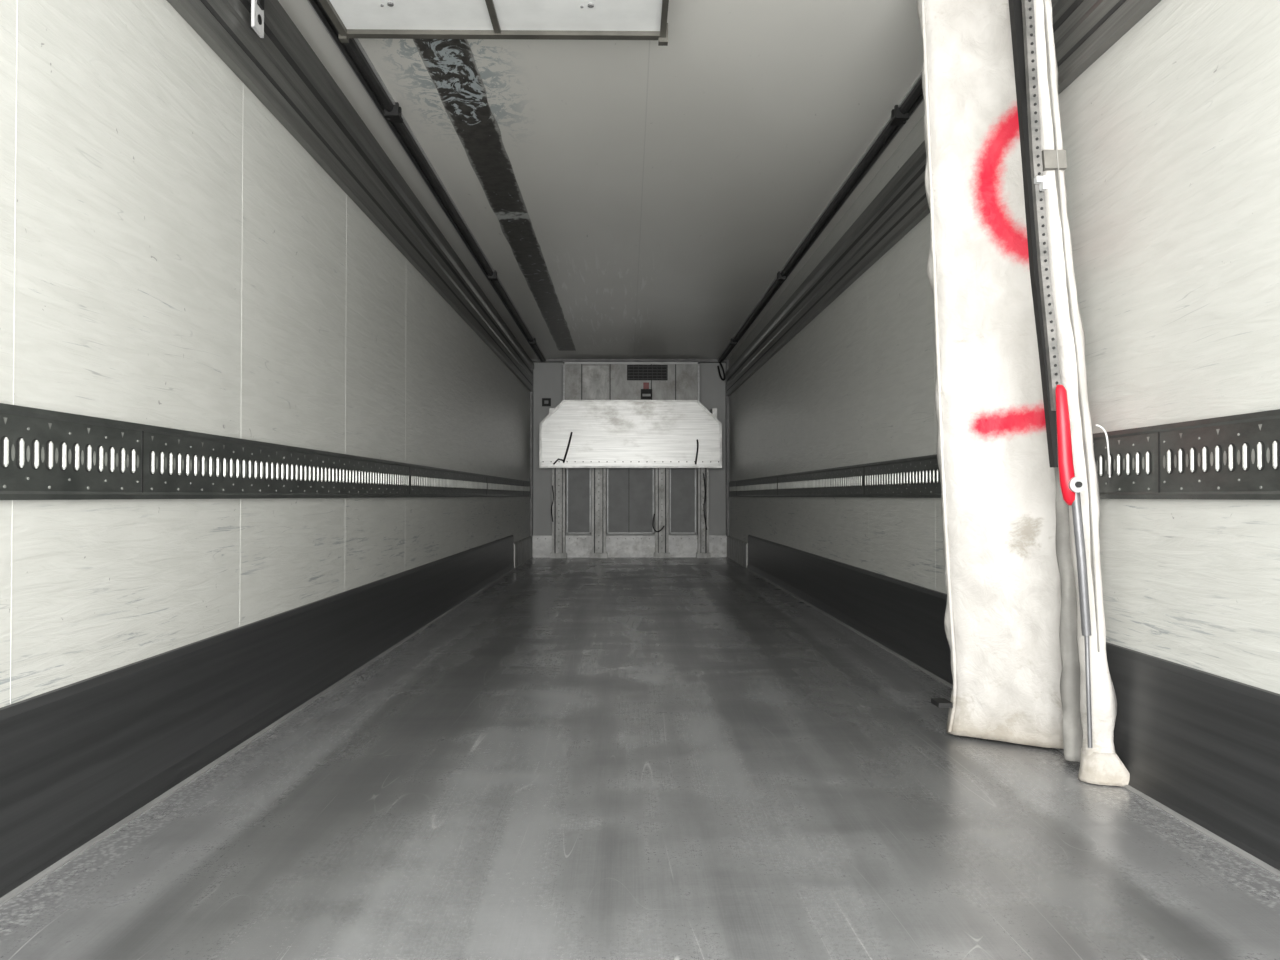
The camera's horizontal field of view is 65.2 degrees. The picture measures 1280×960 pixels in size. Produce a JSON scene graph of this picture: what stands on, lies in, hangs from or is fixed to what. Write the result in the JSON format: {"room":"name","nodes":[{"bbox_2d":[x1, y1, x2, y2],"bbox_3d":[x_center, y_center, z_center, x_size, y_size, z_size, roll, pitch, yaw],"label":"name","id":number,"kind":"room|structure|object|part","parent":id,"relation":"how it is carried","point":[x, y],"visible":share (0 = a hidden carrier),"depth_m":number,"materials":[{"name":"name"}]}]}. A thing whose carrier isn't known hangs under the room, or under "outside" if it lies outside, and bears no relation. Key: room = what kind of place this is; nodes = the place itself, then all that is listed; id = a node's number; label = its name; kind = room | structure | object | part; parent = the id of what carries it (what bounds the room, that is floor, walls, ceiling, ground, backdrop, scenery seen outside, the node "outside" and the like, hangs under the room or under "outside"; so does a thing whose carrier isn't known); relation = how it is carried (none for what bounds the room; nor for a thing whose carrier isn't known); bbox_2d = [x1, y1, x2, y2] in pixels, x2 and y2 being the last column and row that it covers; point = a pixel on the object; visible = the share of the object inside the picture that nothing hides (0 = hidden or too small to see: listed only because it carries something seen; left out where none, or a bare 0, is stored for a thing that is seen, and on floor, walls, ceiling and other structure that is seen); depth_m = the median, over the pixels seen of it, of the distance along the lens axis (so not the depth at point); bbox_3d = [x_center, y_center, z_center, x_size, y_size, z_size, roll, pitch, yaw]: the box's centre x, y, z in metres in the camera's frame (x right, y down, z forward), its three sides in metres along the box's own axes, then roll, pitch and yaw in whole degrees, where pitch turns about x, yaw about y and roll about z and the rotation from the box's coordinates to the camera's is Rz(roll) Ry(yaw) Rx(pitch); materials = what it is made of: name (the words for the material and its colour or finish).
{"room":"loading area","nodes":[
{"label":"loading area","id":0,"kind":"room"},
{"bbox_2d":[0,0,529,707],"bbox_3d":[-1.332,-0.375,6.090,0.080,2.585,13.200,0,-1,-1],"label":"wall","id":1,"kind":"structure","parent":0,"point":[137,286],"depth_m":2.79,"materials":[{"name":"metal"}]},
{"bbox_2d":[10,0,405,704],"bbox_3d":[-1.254,-0.400,3.146,0.002,1.720,4.662,0,-1,-1],"label":"trim","id":2,"kind":"structure","parent":1,"relation":"attached to","point":[17,0],"depth_m":1.99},
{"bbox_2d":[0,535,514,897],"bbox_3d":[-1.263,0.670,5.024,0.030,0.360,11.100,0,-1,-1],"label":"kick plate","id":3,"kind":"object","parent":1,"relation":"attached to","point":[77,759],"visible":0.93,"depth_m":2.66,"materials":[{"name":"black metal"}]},
{"bbox_2d":[251,0,263,37],"bbox_3d":[-1.194,-1.475,3.129,0.022,0.150,0.080,0,-1,-1],"label":"bracket","id":4,"kind":"object","parent":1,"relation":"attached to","point":[257,6],"visible":1,"depth_m":3.12,"materials":[{"name":"silver metal"}]},
{"bbox_2d":[0,403,530,499],"bbox_3d":[-1.282,0.011,5.984,0.016,0.186,13.000,0,-1,-1],"label":"rail","id":5,"kind":"object","parent":1,"relation":"attached to","point":[45,454],"visible":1,"depth_m":2.68,"materials":[{"name":"metal"}]},
{"bbox_2d":[0,536,532,906],"bbox_3d":[-1.272,0.731,6.018,0.038,0.270,13.090,0,-1,-1],"label":"baseboard","id":6,"kind":"structure","parent":1,"relation":"attached to","point":[523,549],"depth_m":2.87,"materials":[{"name":"metal"}]},
{"bbox_3d":[-1.348,0.820,11.567,0.030,0.270,1.990,0,-1,-1],"label":"kick plate","id":7,"kind":"part","parent":6,"relation":"part of","materials":[{"name":"metal"}]},
{"bbox_2d":[200,0,531,384],"bbox_3d":[-1.267,-1.291,6.006,0.008,0.018,13.000,0,-1,-1],"label":"groove","id":8,"kind":"object","parent":1,"relation":"attached to","point":[208,6],"visible":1,"depth_m":3.85,"materials":[{"name":"black metal"}]},
{"bbox_2d":[167,0,533,391],"bbox_3d":[-1.266,-1.391,6.032,0.050,0.365,13.050,0,-1,-1],"label":"wall rail","id":9,"kind":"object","parent":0,"point":[194,12],"depth_m":4.07,"materials":[{"name":"grey metal"}]},
{"bbox_2d":[240,0,531,373],"bbox_3d":[-1.266,-1.435,6.008,0.010,0.029,13.000,0,-1,-1],"label":"groove","id":10,"kind":"object","parent":9,"relation":"attached to","point":[245,3],"visible":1,"depth_m":4.37,"materials":[{"name":"black metal"}]},
{"bbox_2d":[278,0,923,358],"bbox_3d":[0.005,-1.667,6.128,2.633,0.100,13.200,0,-1,-1],"label":"ceiling","id":11,"kind":"structure","parent":0,"point":[664,190],"depth_m":4.88,"materials":[{"name":"metal"}]},
{"bbox_2d":[307,0,545,361],"bbox_3d":[-1.121,-1.588,6.012,0.102,0.062,13.000,0,-1,-1],"label":"ceiling track","id":12,"kind":"object","parent":11,"relation":"attached to","point":[353,52],"depth_m":4.85,"materials":[{"name":"black metal"}]},
{"bbox_2d":[319,0,668,45],"bbox_3d":[-0.467,-1.611,2.726,1.151,0.122,1.612,0,-1,-1],"label":"frame","id":13,"kind":"object","parent":11,"relation":"attached to","point":[344,34],"visible":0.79,"depth_m":3.49,"materials":[{"name":"grey metal"}]},
{"bbox_2d":[330,0,661,30],"bbox_3d":[-0.467,-1.598,2.720,1.095,0.037,1.560,0,-1,-1],"label":"panel","id":14,"kind":"object","parent":13,"relation":"attached to","point":[557,15],"visible":1,"depth_m":3.37,"materials":[{"name":"white plastic"}]},
{"bbox_2d":[381,2,593,7],"bbox_3d":[-0.499,-1.576,2.812,0.705,0.008,1.005,0,-1,-1],"label":"rivets","id":15,"kind":"object","parent":14,"relation":"attached to","point":[590,5],"visible":1,"depth_m":3.30,"materials":[{"name":"grey metal"}]},
{"bbox_2d":[413,39,575,350],"bbox_3d":[-0.797,-1.594,7.397,0.217,0.001,8.760,0,-1,-1],"label":"ceiling strip","id":16,"kind":"object","parent":11,"relation":"attached to","point":[450,64],"depth_m":5.06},
{"bbox_2d":[717,72,923,362],"bbox_3d":[1.136,-1.588,6.041,0.174,0.062,13.000,0,-1,-1],"label":"ceiling track","id":17,"kind":"object","parent":11,"relation":"attached to","point":[901,113],"depth_m":5.52,"materials":[{"name":"black metal"}]},
{"bbox_2d":[917,0,1129,785],"bbox_3d":[1.129,-0.419,2.957,0.352,2.467,0.675,0,-1,-13],"label":"partition wall","id":18,"kind":"structure","parent":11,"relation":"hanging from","point":[1025,624],"depth_m":3.08,"materials":[{"name":"fabric"}]},
{"bbox_3d":[1.101,-0.421,3.140,0.439,2.458,0.117,0,-1,24],"label":"padded panel","id":19,"kind":"part","parent":18,"relation":"part of","materials":[{"name":"fabric"}]},
{"bbox_3d":[1.129,-0.093,2.648,0.052,0.320,0.037,0,-1,-1],"label":"red handle","id":20,"kind":"part","parent":18,"relation":"part of","materials":[{"name":"plastic"}]},
{"bbox_3d":[1.194,0.553,2.662,0.027,0.321,0.012,1,-1,-41],"label":"rod","id":21,"kind":"part","parent":18,"relation":"part of","materials":[{"name":"silver metal"}]},
{"bbox_3d":[1.240,-0.078,2.673,0.041,0.143,0.015,0,-1,-1],"label":"tie cord","id":22,"kind":"part","parent":18,"relation":"part of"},
{"bbox_2d":[532,363,725,536],"bbox_3d":[-0.095,-0.270,12.686,2.663,2.585,0.119,0,-1,-1],"label":"wall","id":23,"kind":"structure","parent":0,"point":[547,377],"depth_m":12.63,"materials":[{"name":"grey metal"}]},
{"bbox_2d":[542,398,550,405],"bbox_3d":[-1.177,-0.979,12.583,0.110,0.100,0.040,0,-1,-1],"label":"sensor","id":24,"kind":"object","parent":23,"relation":"attached to","point":[545,401],"visible":1,"depth_m":12.57,"materials":[{"name":"black plastic"}]},
{"bbox_2d":[530,359,728,535],"bbox_3d":[-0.129,-0.406,12.568,2.493,2.215,0.120,0,-1,-1],"label":"trim","id":25,"kind":"structure","parent":23,"relation":"attached to","point":[726,361],"depth_m":12.52,"materials":[{"name":"grey metal"}]},
{"bbox_3d":[-0.129,-0.406,12.568,2.493,2.215,0.120,0,-1,-1],"label":"bulkhead frame","id":26,"kind":"part","parent":25,"relation":"part of","materials":[{"name":"grey metal"}]},
{"bbox_2d":[539,400,721,467],"bbox_3d":[-0.115,-0.564,12.415,2.240,0.835,0.390,0,-1,-1],"label":"air deflector","id":27,"kind":"object","parent":23,"relation":"attached to","point":[575,433],"visible":1,"depth_m":12.29,"materials":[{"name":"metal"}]},
{"bbox_2d":[563,361,699,401],"bbox_3d":[-0.108,-1.210,12.476,1.685,0.500,0.290,0,-1,-1],"label":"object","id":28,"kind":"object","parent":23,"relation":"attached to","point":[581,380],"visible":0.98,"depth_m":12.35,"materials":[{"name":"metal"}]},
{"bbox_2d":[641,382,651,398],"bbox_3d":[0.081,-1.100,12.345,0.140,0.205,0.028,0,-1,-1],"label":"warning lamp","id":29,"kind":"object","parent":28,"relation":"attached to","point":[646,387],"depth_m":12.34,"materials":[{"name":"black plastic"}]},
{"bbox_2d":[627,365,667,379],"bbox_3d":[0.091,-1.327,12.353,0.500,0.190,0.024,0,-1,-1],"label":"grille","id":30,"kind":"object","parent":28,"relation":"attached to","point":[634,372],"depth_m":12.35,"materials":[{"name":"black metal"}]},
{"bbox_2d":[717,361,724,380],"bbox_3d":[1.007,-1.365,12.486,0.050,0.254,0.137,1,-1,-42],"label":"cable","id":31,"kind":"object","parent":23,"relation":"attached to","point":[720,363],"visible":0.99,"depth_m":12.46,"materials":[{"name":"black rubber"}]},
{"bbox_2d":[0,557,1279,959],"bbox_3d":[0.005,0.917,6.087,2.633,0.100,13.200,0,-1,-1],"label":"floor","id":32,"kind":"structure","parent":0,"point":[618,758],"depth_m":2.32,"materials":[{"name":"metal"}]},
{"bbox_2d":[532,468,726,557],"bbox_3d":[-0.128,0.410,12.491,2.433,1.120,0.207,0,-1,-1],"label":"frame","id":33,"kind":"object","parent":32,"relation":"on","point":[630,491],"visible":0.98,"depth_m":12.54,"materials":[{"name":"metal"}]},
{"bbox_3d":[-1.085,0.293,12.394,0.036,0.453,0.034,0,-1,-1],"label":"cord","id":34,"kind":"part","parent":33,"relation":"part of","materials":[{"name":"black rubber"}]},
{"bbox_3d":[-1.013,0.410,12.493,0.203,1.120,0.180,0,-1,-1],"label":"post","id":35,"kind":"part","parent":33,"relation":"part of","materials":[{"name":"metal"}]},
{"bbox_3d":[-0.514,0.410,12.499,0.216,1.120,0.180,0,-1,-1],"label":"post","id":36,"kind":"part","parent":33,"relation":"part of","materials":[{"name":"metal"}]},
{"bbox_3d":[-0.129,0.834,12.555,2.433,0.275,0.066,0,-1,-1],"label":"plate","id":37,"kind":"part","parent":33,"relation":"part of","materials":[{"name":"metal"}]},
{"bbox_3d":[0.230,0.532,12.407,0.151,0.230,0.034,0,-1,-1],"label":"cord","id":38,"kind":"part","parent":33,"relation":"part of","materials":[{"name":"black rubber"}]},
{"bbox_3d":[0.273,0.410,12.510,0.204,1.120,0.180,0,-1,-1],"label":"post","id":39,"kind":"part","parent":33,"relation":"part of","materials":[{"name":"metal"}]},
{"bbox_3d":[0.790,0.410,12.516,0.177,1.120,0.180,0,-1,-1],"label":"post","id":40,"kind":"part","parent":33,"relation":"part of","materials":[{"name":"metal"}]},
{"bbox_3d":[0.810,0.269,12.419,0.053,0.702,0.034,0,-1,-1],"label":"cord","id":41,"kind":"part","parent":33,"relation":"part of","materials":[{"name":"black rubber"}]},
{"bbox_2d":[725,0,1161,395],"bbox_3d":[1.221,-1.308,6.063,0.138,0.310,13.050,0,-1,-1],"label":"wall rail","id":42,"kind":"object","parent":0,"point":[1089,12],"depth_m":4.93,"materials":[{"name":"grey metal"}]},
{"bbox_2d":[729,0,1279,693],"bbox_3d":[1.285,-0.374,6.124,0.080,2.585,13.201,0,-1,-1],"label":"wall","id":43,"kind":"structure","parent":0,"point":[1171,136],"depth_m":2.62,"materials":[{"name":"fiberglass-reinforced plastic"}]},
{"bbox_2d":[747,535,952,684],"bbox_3d":[1.207,0.696,7.261,0.030,0.358,6.481,0,-1,-1],"label":"kick plate","id":44,"kind":"object","parent":43,"relation":"attached to","point":[906,618],"depth_m":5.42,"materials":[{"name":"black metal"}]},
{"bbox_2d":[868,349,935,590],"bbox_3d":[1.303,-0.399,3.179,0.002,1.720,4.662,0,-1,-1],"label":"trim","id":45,"kind":"structure","parent":43,"relation":"attached to","point":[934,349],"depth_m":4.34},
{"bbox_2d":[727,0,1083,380],"bbox_3d":[1.222,-1.346,6.039,0.010,0.025,13.000,0,-1,-1],"label":"groove","id":46,"kind":"object","parent":43,"relation":"attached to","point":[1071,9],"visible":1,"depth_m":5.28,"materials":[{"name":"black metal"}]},
{"bbox_2d":[727,0,1125,390],"bbox_3d":[1.223,-1.223,6.037,0.008,0.016,13.000,0,-1,-1],"label":"groove","id":47,"kind":"object","parent":43,"relation":"attached to","point":[1120,2],"visible":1,"depth_m":4.61,"materials":[{"name":"black metal"}]},
{"bbox_2d":[726,536,1279,878],"bbox_3d":[1.227,0.732,6.050,0.038,0.270,13.090,0,-1,-1],"label":"baseboard","id":48,"kind":"structure","parent":43,"relation":"attached to","point":[737,550],"depth_m":3.03,"materials":[{"name":"metal"}]},
{"bbox_3d":[1.122,0.821,11.599,0.030,0.270,1.990,0,-1,-1],"label":"kick plate","id":49,"kind":"part","parent":48,"relation":"part of","materials":[{"name":"metal"}]},
{"bbox_2d":[728,409,1279,499],"bbox_3d":[1.239,0.011,6.017,0.028,0.186,13.000,0,-1,-1],"label":"rail","id":50,"kind":"object","parent":43,"relation":"attached to","point":[1233,457],"visible":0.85,"depth_m":2.54,"materials":[{"name":"metal"}]},
{"bbox_2d":[1106,642,1279,870],"bbox_3d":[1.303,0.618,2.384,0.030,0.358,0.721,0,-1,-1],"label":"kick plate","id":51,"kind":"object","parent":43,"relation":"attached to","point":[1199,747],"depth_m":2.31,"materials":[{"name":"black metal"}]}
]}

